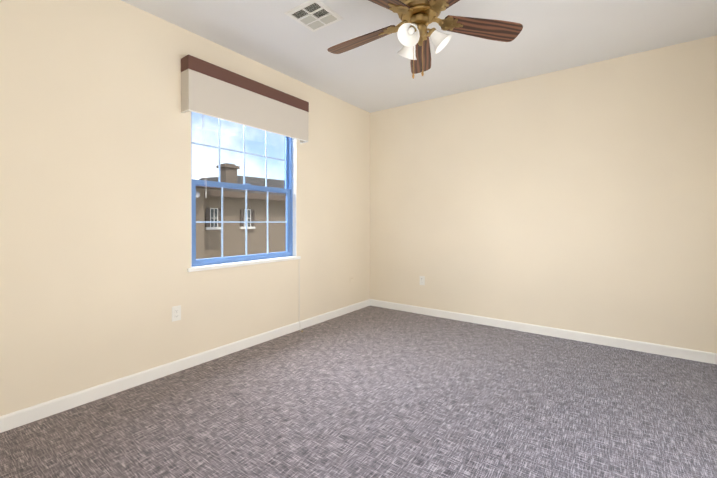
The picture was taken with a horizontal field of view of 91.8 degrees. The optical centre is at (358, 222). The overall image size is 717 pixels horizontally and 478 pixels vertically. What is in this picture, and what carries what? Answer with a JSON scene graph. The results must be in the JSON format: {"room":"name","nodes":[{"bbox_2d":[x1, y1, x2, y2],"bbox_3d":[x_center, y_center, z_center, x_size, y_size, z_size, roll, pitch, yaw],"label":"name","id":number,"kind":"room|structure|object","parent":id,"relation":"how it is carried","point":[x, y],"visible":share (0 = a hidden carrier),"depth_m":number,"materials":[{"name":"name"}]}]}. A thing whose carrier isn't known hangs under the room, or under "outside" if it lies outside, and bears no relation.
{"room":"empty bedroom","nodes":[
{"label":"empty bedroom","id":0,"kind":"room"},
{"bbox_2d":[0,0,369,415],"bbox_3d":[-1.165,-0.190,3.188,0.150,2.700,4.300,0,0,36],"label":"wall","id":1,"kind":"structure","parent":0,"point":[98,281],"depth_m":2.41,"materials":[{"name":"beige paint"}]},
{"bbox_2d":[172,305,180,321],"bbox_3d":[-1.417,0.706,2.708,0.008,0.115,0.070,0,0,36],"label":"outlet","id":2,"kind":"object","parent":1,"relation":"attached to","point":[176,313],"visible":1,"depth_m":2.70,"materials":[{"name":"white plastic"}]},
{"bbox_2d":[0,299,369,432],"bbox_3d":[-1.099,1.116,3.142,0.013,0.088,4.300,0,0,36],"label":"baseboard","id":3,"kind":"structure","parent":1,"relation":"attached to","point":[15,419],"depth_m":2.52,"materials":[{"name":"white wood"}]},
{"bbox_2d":[191,111,292,266],"bbox_3d":[-1.081,-0.340,3.324,0.075,1.443,1.160,0,0,36],"label":"window","id":4,"kind":"structure","parent":1,"relation":"in","point":[287,190],"depth_m":3.31,"materials":[{"name":"clear glass"}]},
{"bbox_2d":[191,138,295,267],"bbox_3d":[-1.032,-0.349,3.289,0.055,1.422,1.160,0,0,36],"label":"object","id":5,"kind":"object","parent":1,"relation":"attached to","point":[294,197],"visible":0.32,"depth_m":3.75,"materials":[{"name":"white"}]},
{"bbox_2d":[187,256,300,271],"bbox_3d":[-1.021,0.377,3.282,0.083,0.030,1.230,0,0,36],"label":"window sill","id":6,"kind":"structure","parent":1,"relation":"attached to","point":[219,266],"depth_m":3.16,"materials":[{"name":"white wood"}]},
{"bbox_2d":[181,54,308,142],"bbox_3d":[-0.967,-1.079,3.231,0.120,0.430,1.312,0,0,36],"label":"cornice valance","id":7,"kind":"object","parent":1,"relation":"attached to","point":[211,90],"visible":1,"depth_m":3.04,"materials":[{"name":"beige fabric"}]},
{"bbox_2d":[202,115,206,194],"bbox_3d":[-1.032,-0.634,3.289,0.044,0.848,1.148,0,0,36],"label":"blind wand","id":8,"kind":"object","parent":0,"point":[205,159],"visible":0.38,"depth_m":2.92,"materials":[{"name":"white plastic"}]},
{"bbox_2d":[0,306,716,477],"bbox_3d":[0.472,1.212,1.997,4.200,0.100,4.600,0,0,36],"label":"floor","id":9,"kind":"structure","parent":0,"point":[372,392],"depth_m":2.11,"materials":[{"name":"carpet"}]},
{"bbox_2d":[121,0,716,112],"bbox_3d":[0.472,-1.588,1.993,4.200,0.100,4.600,0,0,36],"label":"ceiling","id":10,"kind":"structure","parent":0,"point":[376,75],"depth_m":2.90,"materials":[{"name":"paint"}]},
{"bbox_2d":[284,0,343,31],"bbox_3d":[-0.329,-1.533,2.582,0.311,0.011,0.310,0,0,36],"label":"ceiling vent","id":11,"kind":"object","parent":10,"relation":"in","point":[313,15],"visible":1,"depth_m":2.56,"materials":[{"name":"white metal"}]},
{"bbox_2d":[327,0,522,78],"bbox_3d":[0.345,-1.233,2.176,1.261,0.610,1.274,0,0,36],"label":"ceiling fan","id":12,"kind":"object","parent":10,"relation":"hanging from","point":[417,17],"visible":1,"depth_m":2.19,"materials":[{"name":"brown wood"}]},
{"bbox_2d":[370,35,716,352],"bbox_3d":[1.782,-0.191,3.793,4.200,2.700,0.150,0,0,36],"label":"wall","id":13,"kind":"structure","parent":0,"point":[582,198],"depth_m":3.48,"materials":[{"name":"beige paint"}]},
{"bbox_2d":[420,276,424,284],"bbox_3d":[0.806,0.733,4.408,0.070,0.115,0.008,0,0,36],"label":"outlet","id":14,"kind":"object","parent":13,"relation":"attached to","point":[422,280],"visible":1,"depth_m":4.40,"materials":[{"name":"white plastic"}]},
{"bbox_2d":[370,299,716,363],"bbox_3d":[1.734,1.115,3.729,3.874,0.088,0.013,0,0,36],"label":"baseboard","id":15,"kind":"structure","parent":13,"relation":"attached to","point":[683,353],"depth_m":3.48,"materials":[{"name":"white wood"}]},
{"label":"outside","id":16,"kind":"structure","parent":0,"visible":0},
{"bbox_2d":[196,163,285,258],"bbox_3d":[-6.282,0.918,16.015,8.470,6.840,17.800,0,0,36],"label":"neighbor house","id":17,"kind":"structure","parent":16,"point":[236,240],"depth_m":13.65,"materials":[{"name":"paint"}]}
]}

